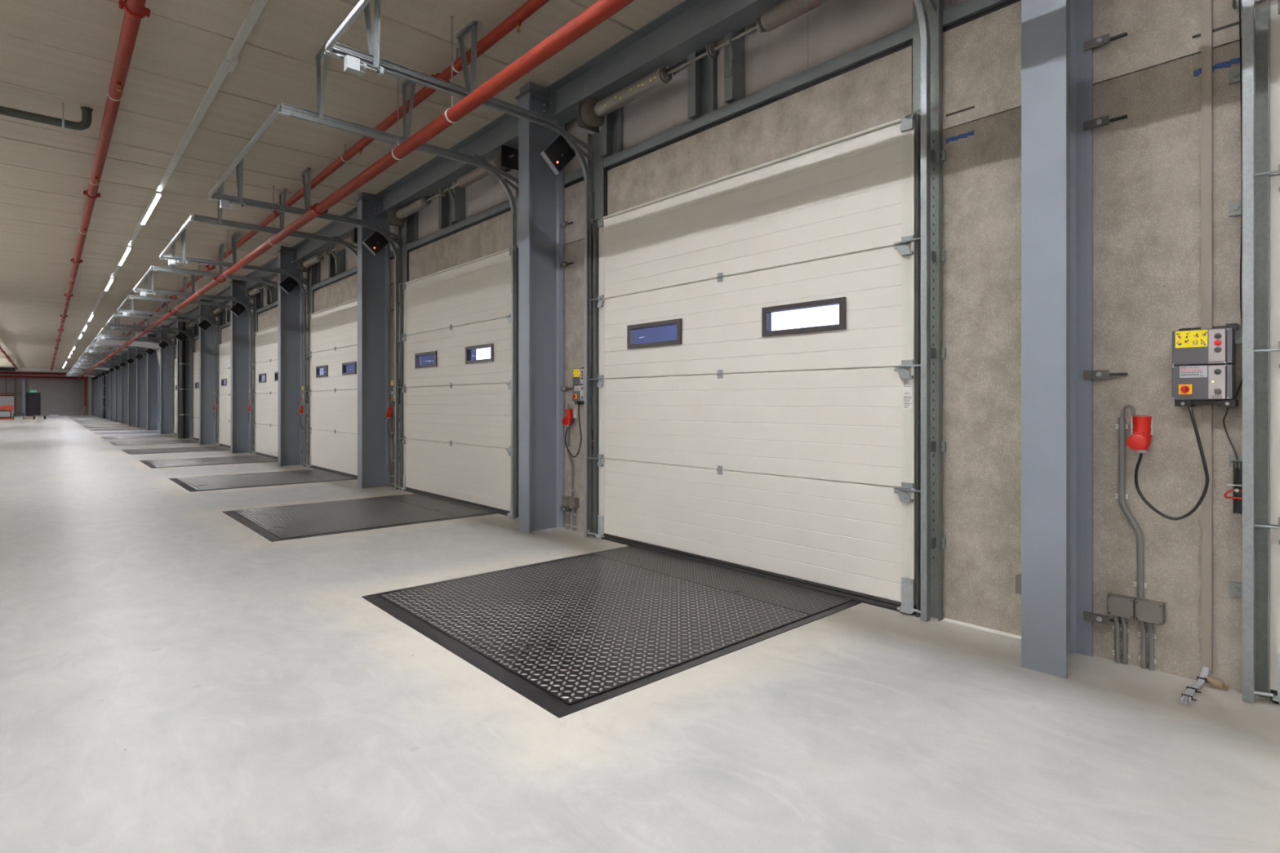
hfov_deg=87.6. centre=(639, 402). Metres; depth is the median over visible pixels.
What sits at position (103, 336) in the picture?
door frame
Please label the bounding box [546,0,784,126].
steel beam
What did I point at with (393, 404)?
power cable
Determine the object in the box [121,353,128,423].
steel column
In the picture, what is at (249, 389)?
control box
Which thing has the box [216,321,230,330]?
rail
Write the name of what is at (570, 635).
dock leveller
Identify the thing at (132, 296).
door frame
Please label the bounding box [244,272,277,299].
shaft
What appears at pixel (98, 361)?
door frame
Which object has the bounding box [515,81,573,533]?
steel column
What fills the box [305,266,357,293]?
rail
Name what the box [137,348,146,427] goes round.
steel column
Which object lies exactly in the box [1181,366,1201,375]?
print
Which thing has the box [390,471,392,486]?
riser pipe
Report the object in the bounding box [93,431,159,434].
dock leveller
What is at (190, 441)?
dock leveller
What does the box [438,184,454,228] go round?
stud
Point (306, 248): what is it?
steel beam
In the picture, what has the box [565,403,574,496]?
conduit pipe
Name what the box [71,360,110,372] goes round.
door frame
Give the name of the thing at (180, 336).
signal light
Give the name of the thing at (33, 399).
door
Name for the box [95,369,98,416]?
steel column
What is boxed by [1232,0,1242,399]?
cable
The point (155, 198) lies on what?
ceiling light
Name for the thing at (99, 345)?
door frame
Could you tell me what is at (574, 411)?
socket
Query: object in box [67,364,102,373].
door frame
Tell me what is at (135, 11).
pipe
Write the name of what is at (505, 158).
shaft
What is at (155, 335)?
steel beam
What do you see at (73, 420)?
dock leveller
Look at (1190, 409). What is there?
power cable
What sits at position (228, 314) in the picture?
stud
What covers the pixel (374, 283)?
steel column
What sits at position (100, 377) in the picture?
steel column
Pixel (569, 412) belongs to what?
socket
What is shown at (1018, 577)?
junction box
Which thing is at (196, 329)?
stud
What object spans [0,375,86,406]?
pipe
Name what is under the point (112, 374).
steel column
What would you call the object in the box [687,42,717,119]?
stud
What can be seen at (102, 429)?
dock leveller
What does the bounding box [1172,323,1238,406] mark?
control box
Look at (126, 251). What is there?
diffuser
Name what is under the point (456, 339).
door
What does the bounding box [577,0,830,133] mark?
shaft
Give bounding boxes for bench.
[33,415,45,419]
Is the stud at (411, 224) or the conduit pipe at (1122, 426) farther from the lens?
the stud at (411, 224)
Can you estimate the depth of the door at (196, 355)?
22.99 m
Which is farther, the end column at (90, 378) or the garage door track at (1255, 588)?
the end column at (90, 378)
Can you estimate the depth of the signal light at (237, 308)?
16.46 m
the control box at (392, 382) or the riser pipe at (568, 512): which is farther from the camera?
the control box at (392, 382)
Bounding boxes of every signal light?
[119,361,128,367]
[126,358,133,364]
[134,353,146,359]
[145,348,154,355]
[158,341,168,349]
[174,332,192,342]
[197,320,217,331]
[229,302,253,316]
[278,275,306,293]
[362,230,398,255]
[540,133,575,174]
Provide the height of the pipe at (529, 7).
0.273 m
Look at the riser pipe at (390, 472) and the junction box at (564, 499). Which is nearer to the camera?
the junction box at (564, 499)
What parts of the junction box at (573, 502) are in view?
lid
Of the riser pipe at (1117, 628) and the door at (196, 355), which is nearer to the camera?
the riser pipe at (1117, 628)
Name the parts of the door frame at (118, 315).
horizontal rail, horizontal rail, curved rail, vertical rail, mounting post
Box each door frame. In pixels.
[66,368,98,375]
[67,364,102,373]
[69,361,105,372]
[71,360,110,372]
[73,356,115,369]
[75,350,121,368]
[78,345,128,365]
[81,343,137,424]
[85,333,146,427]
[90,323,159,431]
[97,311,177,434]
[105,296,199,439]
[116,273,230,444]
[133,236,277,453]
[159,175,357,467]
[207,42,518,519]
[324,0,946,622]
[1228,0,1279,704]
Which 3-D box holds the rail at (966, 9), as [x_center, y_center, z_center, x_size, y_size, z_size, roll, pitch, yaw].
[0.753,-2.268,5.164,0.096,0.087,4.580,0,0,-42]
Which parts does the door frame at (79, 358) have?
horizontal rail, horizontal rail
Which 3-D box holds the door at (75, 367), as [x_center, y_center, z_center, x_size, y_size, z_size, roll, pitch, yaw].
[-39.961,-2.123,48.916,2.280,0.853,3.025,0,0,-42]
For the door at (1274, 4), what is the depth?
2.84 m
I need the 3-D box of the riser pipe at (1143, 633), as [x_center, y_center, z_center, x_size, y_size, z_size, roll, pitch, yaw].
[2.420,1.159,3.208,0.034,0.237,0.037,0,0,-42]
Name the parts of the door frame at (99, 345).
horizontal rail, horizontal rail, vertical rail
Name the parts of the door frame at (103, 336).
horizontal rail, horizontal rail, curved rail, vertical rail, mounting post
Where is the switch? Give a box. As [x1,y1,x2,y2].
[1178,384,1191,394]
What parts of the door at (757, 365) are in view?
pane, pane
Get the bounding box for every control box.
[248,389,253,403]
[301,385,307,403]
[390,378,399,404]
[572,366,591,404]
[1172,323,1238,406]
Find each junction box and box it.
[390,465,394,471]
[561,495,571,506]
[568,497,578,508]
[1015,573,1021,594]
[1106,592,1136,619]
[1134,597,1164,625]
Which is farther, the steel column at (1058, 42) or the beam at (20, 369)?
the beam at (20, 369)
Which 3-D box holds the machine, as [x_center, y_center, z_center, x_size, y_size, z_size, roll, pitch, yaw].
[-47.125,0.721,49.084,1.604,1.118,0.600,0,0,-42]
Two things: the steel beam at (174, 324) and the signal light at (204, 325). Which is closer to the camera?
the signal light at (204, 325)
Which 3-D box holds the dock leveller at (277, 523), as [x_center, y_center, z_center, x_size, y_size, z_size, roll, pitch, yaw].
[-3.243,1.275,7.769,2.398,0.010,2.260,0,0,-42]
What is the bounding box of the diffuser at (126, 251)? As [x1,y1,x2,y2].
[119,248,130,265]
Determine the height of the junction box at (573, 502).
0.096 m
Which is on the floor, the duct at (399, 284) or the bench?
the bench
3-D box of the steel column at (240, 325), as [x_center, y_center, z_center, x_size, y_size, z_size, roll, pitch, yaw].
[-10.124,-0.930,16.950,0.460,4.420,0.358,0,0,-42]
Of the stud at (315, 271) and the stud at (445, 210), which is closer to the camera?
the stud at (445, 210)
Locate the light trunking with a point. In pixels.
(230, 61)
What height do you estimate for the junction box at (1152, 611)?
0.096 m
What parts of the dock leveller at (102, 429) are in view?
deck plate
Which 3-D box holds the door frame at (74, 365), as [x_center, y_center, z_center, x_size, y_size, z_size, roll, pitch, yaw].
[-36.938,-0.932,45.459,2.462,4.424,3.720,0,0,-42]
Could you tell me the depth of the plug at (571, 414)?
6.60 m
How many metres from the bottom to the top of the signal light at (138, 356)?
0.381 m
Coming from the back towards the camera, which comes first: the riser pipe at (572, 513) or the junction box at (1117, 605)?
the riser pipe at (572, 513)
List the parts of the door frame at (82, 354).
horizontal rail, horizontal rail, vertical rail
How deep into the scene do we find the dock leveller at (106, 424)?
37.99 m
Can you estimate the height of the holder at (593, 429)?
0.231 m
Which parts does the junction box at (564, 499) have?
lid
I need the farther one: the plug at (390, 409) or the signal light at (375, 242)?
the plug at (390, 409)
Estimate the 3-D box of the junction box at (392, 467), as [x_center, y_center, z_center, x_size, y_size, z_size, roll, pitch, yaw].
[-3.718,0.995,10.064,0.059,0.096,0.106,0,0,-42]
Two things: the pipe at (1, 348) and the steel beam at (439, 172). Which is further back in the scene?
the pipe at (1, 348)
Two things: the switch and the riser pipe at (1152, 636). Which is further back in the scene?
the riser pipe at (1152, 636)
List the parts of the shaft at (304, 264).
bearing plate, bearing plate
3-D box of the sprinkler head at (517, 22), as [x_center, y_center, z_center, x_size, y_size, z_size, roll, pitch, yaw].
[-0.938,-2.905,5.156,0.039,0.075,0.039,0,0,-42]
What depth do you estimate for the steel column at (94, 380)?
64.85 m
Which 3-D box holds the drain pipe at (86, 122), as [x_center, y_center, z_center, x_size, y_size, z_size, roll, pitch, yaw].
[-8.246,-3.009,5.024,6.391,0.261,0.103,0,0,-42]
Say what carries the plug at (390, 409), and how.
attached to the wall at (1147, 162)
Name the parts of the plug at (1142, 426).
hinged lid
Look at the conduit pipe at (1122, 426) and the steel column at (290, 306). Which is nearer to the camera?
the conduit pipe at (1122, 426)
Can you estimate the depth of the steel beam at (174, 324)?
26.43 m
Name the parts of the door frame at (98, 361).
horizontal rail, horizontal rail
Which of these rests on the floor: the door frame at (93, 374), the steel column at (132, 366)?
the steel column at (132, 366)
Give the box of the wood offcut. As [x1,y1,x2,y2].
[1204,675,1228,691]
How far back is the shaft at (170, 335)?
26.65 m
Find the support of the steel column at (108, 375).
on the floor
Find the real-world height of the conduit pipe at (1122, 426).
0.930 m
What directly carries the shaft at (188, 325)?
attached to the wall at (1147, 162)
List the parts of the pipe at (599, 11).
threaded rod, threaded rod, threaded rod, threaded rod, threaded rod, threaded rod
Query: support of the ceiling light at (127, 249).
attached to the light trunking
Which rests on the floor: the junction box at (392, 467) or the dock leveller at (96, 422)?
the dock leveller at (96, 422)
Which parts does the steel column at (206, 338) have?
cap plate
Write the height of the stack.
0.170 m
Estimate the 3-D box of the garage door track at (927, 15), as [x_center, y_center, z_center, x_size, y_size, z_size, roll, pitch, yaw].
[-0.248,-0.932,4.377,2.462,4.424,3.720,0,0,-42]
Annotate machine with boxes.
[0,404,14,419]
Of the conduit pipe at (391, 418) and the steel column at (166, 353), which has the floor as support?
the steel column at (166, 353)
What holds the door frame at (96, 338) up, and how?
attached to the wall at (1147, 162)
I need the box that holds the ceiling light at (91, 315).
[87,314,93,320]
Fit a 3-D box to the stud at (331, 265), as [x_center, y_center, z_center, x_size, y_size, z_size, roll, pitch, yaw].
[-5.610,-2.666,12.249,0.150,0.708,0.185,0,0,-42]
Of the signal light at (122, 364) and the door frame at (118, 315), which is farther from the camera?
the signal light at (122, 364)
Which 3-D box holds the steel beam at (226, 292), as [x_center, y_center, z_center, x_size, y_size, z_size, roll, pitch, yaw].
[-11.625,-2.980,18.766,0.200,0.320,4.560,0,0,-42]
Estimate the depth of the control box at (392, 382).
9.88 m
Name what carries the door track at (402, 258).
attached to the wall at (1147, 162)
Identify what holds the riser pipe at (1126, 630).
attached to the wall at (1147, 162)
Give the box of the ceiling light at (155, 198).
[139,191,161,224]
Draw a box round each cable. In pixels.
[386,404,394,438]
[564,404,582,457]
[1134,406,1208,519]
[1222,406,1237,459]
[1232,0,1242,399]
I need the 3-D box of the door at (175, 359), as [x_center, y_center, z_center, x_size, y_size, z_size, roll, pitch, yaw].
[-17.727,-0.235,25.690,0.137,3.028,3.282,0,0,-42]
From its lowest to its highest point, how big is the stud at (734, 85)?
0.708 m
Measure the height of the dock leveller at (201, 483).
0.010 m
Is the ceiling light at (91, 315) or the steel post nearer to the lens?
the ceiling light at (91, 315)
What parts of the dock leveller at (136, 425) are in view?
deck plate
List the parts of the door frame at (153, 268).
horizontal rail, horizontal rail, curved rail, vertical rail, mounting post, splice plate, curved rail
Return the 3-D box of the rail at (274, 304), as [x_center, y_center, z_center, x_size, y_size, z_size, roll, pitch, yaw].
[-8.419,-2.268,15.434,0.096,0.087,4.580,0,0,-42]
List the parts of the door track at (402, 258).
plate, plate, horizontal rail, horizontal rail, curved rail, vertical rail, mounting post, splice plate, curved rail, vertical rail, mounting post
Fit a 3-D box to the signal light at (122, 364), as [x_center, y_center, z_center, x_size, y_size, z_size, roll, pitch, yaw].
[-31.283,-2.318,40.522,0.533,0.381,0.089,0,0,-44]
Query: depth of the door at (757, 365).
4.80 m
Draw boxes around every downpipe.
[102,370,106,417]
[179,318,189,438]
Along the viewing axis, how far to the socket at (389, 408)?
10.03 m
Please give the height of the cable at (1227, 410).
0.259 m
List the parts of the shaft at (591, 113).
bearing plate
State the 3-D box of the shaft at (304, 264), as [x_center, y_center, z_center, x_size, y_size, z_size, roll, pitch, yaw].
[-5.566,-2.649,11.950,0.272,0.327,3.400,0,0,-42]
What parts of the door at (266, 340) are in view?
pane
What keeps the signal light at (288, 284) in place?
attached to the wall at (1147, 162)
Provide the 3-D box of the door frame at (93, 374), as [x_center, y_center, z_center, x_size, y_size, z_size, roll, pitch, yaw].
[-49.168,-0.932,59.152,2.462,4.424,3.720,0,0,-42]
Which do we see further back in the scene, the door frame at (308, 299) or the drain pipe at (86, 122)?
the door frame at (308, 299)
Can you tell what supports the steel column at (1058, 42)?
on the floor
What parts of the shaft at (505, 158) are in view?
bearing plate, bearing plate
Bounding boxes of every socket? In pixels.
[387,406,392,413]
[564,408,573,417]
[572,408,576,418]
[1131,415,1154,435]
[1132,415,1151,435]
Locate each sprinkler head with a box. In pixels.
[115,81,121,91]
[515,20,520,32]
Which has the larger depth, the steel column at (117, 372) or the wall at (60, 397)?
the wall at (60, 397)
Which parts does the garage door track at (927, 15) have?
plate, horizontal rail, curved rail, vertical rail, mounting post, curved rail, vertical rail, mounting post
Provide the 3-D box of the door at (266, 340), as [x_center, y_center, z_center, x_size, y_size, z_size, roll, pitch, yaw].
[-8.554,-0.235,15.420,0.137,3.028,3.282,0,0,-42]
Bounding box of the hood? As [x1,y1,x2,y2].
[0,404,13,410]
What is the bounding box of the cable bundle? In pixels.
[1180,666,1210,705]
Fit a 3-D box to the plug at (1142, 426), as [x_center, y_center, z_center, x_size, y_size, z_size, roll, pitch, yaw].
[2.387,0.150,3.179,0.124,0.180,0.090,0,0,-42]
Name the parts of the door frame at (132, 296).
horizontal rail, horizontal rail, curved rail, vertical rail, mounting post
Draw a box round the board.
[0,395,13,416]
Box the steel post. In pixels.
[22,371,25,416]
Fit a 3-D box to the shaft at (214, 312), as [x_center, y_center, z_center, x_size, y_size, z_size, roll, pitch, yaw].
[-11.681,-2.649,18.797,0.272,0.327,3.400,0,0,-42]
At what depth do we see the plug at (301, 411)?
13.45 m
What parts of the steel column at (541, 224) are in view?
cap plate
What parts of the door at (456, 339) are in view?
pane, pane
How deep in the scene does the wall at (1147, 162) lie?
3.36 m
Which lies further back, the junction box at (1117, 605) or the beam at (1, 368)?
the beam at (1, 368)
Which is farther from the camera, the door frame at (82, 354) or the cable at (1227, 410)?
the door frame at (82, 354)
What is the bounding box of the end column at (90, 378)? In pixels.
[88,376,91,415]
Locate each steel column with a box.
[93,378,95,415]
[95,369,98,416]
[98,369,102,417]
[101,364,106,417]
[105,361,110,419]
[110,358,115,420]
[115,355,121,422]
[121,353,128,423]
[128,347,137,425]
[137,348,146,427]
[146,333,159,430]
[160,324,173,434]
[176,316,191,438]
[199,298,216,444]
[229,279,253,453]
[276,245,303,466]
[355,191,394,488]
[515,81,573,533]
[1021,0,1127,679]
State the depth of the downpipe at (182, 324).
23.57 m
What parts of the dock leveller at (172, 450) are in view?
deck plate, edge frame, lip plate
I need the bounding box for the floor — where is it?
[0,415,1279,852]
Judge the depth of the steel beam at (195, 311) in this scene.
22.69 m
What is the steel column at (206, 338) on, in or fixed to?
on the floor
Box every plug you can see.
[298,405,303,414]
[385,406,393,418]
[561,408,576,426]
[1126,415,1154,453]
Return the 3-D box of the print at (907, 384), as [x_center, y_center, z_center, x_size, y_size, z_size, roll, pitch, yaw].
[1.624,-0.050,4.050,0.001,0.164,0.050,0,0,-42]
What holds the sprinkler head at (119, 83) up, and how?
attached to the pipe at (135, 11)
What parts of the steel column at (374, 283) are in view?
cap plate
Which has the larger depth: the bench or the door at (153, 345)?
the bench
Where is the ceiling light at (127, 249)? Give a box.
[117,245,131,266]
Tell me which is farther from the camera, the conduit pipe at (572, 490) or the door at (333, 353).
the door at (333, 353)
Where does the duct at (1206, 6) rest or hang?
attached to the wall at (1147, 162)
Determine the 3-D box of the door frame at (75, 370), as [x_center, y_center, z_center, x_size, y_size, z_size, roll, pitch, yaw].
[-43.053,-0.932,52.305,2.462,4.424,3.720,0,0,-42]
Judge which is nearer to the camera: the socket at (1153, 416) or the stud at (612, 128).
the socket at (1153, 416)
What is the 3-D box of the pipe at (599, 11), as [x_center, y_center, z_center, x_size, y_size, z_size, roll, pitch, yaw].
[-23.232,-2.702,29.731,0.191,0.876,92.300,0,0,-42]
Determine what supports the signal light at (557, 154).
attached to the wall at (1147, 162)
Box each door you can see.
[26,392,40,416]
[66,374,95,377]
[74,366,110,370]
[94,338,159,364]
[171,358,177,435]
[190,351,199,439]
[215,340,230,447]
[249,324,277,459]
[304,298,357,479]
[395,246,512,516]
[584,108,924,614]
[1241,0,1279,704]
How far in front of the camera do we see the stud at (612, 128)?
6.26 m
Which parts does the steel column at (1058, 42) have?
anchor rod, anchor rod, anchor rod, anchor rod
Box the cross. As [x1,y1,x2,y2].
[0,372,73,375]
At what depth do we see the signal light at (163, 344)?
26.75 m
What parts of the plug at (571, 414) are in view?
hinged lid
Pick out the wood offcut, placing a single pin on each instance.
(1215, 683)
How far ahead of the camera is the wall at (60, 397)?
64.27 m
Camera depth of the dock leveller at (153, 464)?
14.38 m
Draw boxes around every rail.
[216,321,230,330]
[251,293,303,315]
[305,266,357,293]
[390,196,515,257]
[564,0,1009,186]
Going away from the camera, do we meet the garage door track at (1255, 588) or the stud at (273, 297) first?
the garage door track at (1255, 588)
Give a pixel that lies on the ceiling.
(53, 53)
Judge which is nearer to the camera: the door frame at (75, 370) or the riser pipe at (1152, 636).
the riser pipe at (1152, 636)
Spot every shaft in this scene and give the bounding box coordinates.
[167,330,177,338]
[185,318,199,329]
[209,302,230,316]
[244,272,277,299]
[297,227,357,272]
[387,144,518,227]
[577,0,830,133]
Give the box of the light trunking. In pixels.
[62,0,268,368]
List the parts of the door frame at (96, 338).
horizontal rail, vertical rail, mounting post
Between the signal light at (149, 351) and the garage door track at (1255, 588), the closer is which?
the garage door track at (1255, 588)
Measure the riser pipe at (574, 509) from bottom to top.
0.237 m
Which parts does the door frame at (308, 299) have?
horizontal rail, horizontal rail, curved rail, vertical rail, mounting post, splice plate, curved rail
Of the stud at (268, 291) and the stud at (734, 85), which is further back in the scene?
the stud at (268, 291)
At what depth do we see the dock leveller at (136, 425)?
35.32 m
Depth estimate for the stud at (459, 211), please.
8.54 m
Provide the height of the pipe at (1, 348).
0.140 m
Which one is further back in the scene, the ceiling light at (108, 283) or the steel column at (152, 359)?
the steel column at (152, 359)
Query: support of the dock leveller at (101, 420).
on the floor
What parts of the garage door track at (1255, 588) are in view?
vertical rail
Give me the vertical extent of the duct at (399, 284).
3.405 m
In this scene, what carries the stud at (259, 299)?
attached to the wall at (833, 28)
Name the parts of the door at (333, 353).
pane, pane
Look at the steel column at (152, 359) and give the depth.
30.64 m
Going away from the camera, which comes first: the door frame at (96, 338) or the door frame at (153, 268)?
the door frame at (153, 268)
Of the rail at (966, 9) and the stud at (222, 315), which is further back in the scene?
the stud at (222, 315)
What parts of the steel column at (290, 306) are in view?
cap plate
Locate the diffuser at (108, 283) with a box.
[105,280,112,290]
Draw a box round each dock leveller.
[72,419,110,420]
[75,420,115,422]
[77,422,121,423]
[80,423,128,425]
[84,425,137,427]
[88,427,146,431]
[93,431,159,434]
[100,434,177,439]
[109,439,199,445]
[121,445,230,454]
[138,454,277,468]
[168,469,356,492]
[222,493,497,542]
[361,545,862,718]
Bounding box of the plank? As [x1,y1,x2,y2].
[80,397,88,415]
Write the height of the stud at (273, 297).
0.708 m
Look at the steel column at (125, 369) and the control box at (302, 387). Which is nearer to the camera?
the control box at (302, 387)
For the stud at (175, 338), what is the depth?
26.82 m
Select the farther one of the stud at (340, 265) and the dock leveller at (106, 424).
the dock leveller at (106, 424)
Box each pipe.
[0,102,93,130]
[0,346,17,369]
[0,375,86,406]
[50,0,150,370]
[77,0,634,378]
[88,0,549,365]
[390,403,394,464]
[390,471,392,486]
[564,506,567,528]
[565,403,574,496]
[566,506,570,529]
[571,507,573,530]
[573,507,577,531]
[1112,615,1122,662]
[1115,404,1147,598]
[1120,617,1129,664]
[1138,621,1148,669]
[1146,622,1156,671]
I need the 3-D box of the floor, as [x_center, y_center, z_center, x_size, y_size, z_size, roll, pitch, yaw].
[-31.479,1.405,23.237,24.400,0.250,95.000,0,0,-42]
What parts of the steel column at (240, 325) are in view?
cap plate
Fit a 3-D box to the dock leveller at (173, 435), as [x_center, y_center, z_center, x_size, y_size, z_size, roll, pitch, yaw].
[-18.531,1.275,24.886,2.398,0.010,2.260,0,0,-42]
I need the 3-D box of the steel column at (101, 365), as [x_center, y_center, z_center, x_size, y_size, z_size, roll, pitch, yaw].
[-43.756,-0.930,54.608,0.460,4.420,0.358,0,0,-42]
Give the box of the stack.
[22,417,33,419]
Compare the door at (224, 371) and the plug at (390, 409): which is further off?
the door at (224, 371)
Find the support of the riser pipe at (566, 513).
attached to the wall at (1147, 162)
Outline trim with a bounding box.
[176,0,1021,347]
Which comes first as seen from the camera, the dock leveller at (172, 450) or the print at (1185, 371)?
the print at (1185, 371)
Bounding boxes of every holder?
[590,429,593,453]
[1223,461,1242,514]
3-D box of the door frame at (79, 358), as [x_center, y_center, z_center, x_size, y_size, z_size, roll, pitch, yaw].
[-30.823,-0.932,38.612,2.462,4.424,3.720,0,0,-42]
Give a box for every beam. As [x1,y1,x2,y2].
[0,367,14,371]
[15,367,95,372]
[152,329,159,340]
[166,320,177,333]
[185,305,199,323]
[208,285,230,310]
[240,256,277,292]
[290,205,357,264]
[373,105,518,218]
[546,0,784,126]
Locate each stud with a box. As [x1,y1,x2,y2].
[173,334,177,345]
[193,324,199,336]
[218,308,225,325]
[226,309,230,321]
[254,285,263,309]
[266,284,271,304]
[270,284,277,302]
[310,261,320,284]
[328,247,337,276]
[335,248,345,274]
[404,211,418,244]
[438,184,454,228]
[452,181,465,222]
[600,106,623,157]
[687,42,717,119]
[724,27,744,103]
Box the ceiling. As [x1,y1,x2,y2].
[0,0,684,368]
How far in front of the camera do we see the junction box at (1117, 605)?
3.24 m
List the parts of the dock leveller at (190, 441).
deck plate, edge frame, lip plate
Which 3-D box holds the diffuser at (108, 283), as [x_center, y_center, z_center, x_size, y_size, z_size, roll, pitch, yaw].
[-13.848,-3.049,17.390,0.046,0.004,2.150,0,0,-42]
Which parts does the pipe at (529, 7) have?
threaded rod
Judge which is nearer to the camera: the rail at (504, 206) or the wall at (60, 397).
the rail at (504, 206)
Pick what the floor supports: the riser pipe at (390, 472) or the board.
the board
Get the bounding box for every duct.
[399,284,401,484]
[1200,0,1213,673]
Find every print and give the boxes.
[903,380,911,408]
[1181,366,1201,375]
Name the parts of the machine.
frame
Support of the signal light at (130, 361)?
attached to the wall at (1147, 162)
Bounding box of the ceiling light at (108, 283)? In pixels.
[103,277,113,290]
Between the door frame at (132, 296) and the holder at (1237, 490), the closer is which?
the holder at (1237, 490)
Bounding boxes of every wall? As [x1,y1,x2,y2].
[0,368,93,416]
[176,0,1272,698]
[191,0,965,337]
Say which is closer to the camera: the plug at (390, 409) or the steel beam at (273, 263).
the plug at (390, 409)
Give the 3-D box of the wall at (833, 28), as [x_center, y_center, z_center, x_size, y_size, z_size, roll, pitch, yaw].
[-22.402,-2.640,31.276,0.150,1.040,94.900,0,0,-42]
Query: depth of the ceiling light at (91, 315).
24.00 m
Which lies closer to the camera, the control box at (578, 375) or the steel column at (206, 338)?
the control box at (578, 375)
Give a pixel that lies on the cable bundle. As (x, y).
(1187, 696)
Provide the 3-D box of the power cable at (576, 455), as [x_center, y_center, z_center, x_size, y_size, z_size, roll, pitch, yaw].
[-0.639,0.265,6.539,0.053,0.548,0.273,0,0,-42]
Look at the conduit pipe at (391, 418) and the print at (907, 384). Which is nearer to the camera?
the print at (907, 384)
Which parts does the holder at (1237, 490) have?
pull handle, release cord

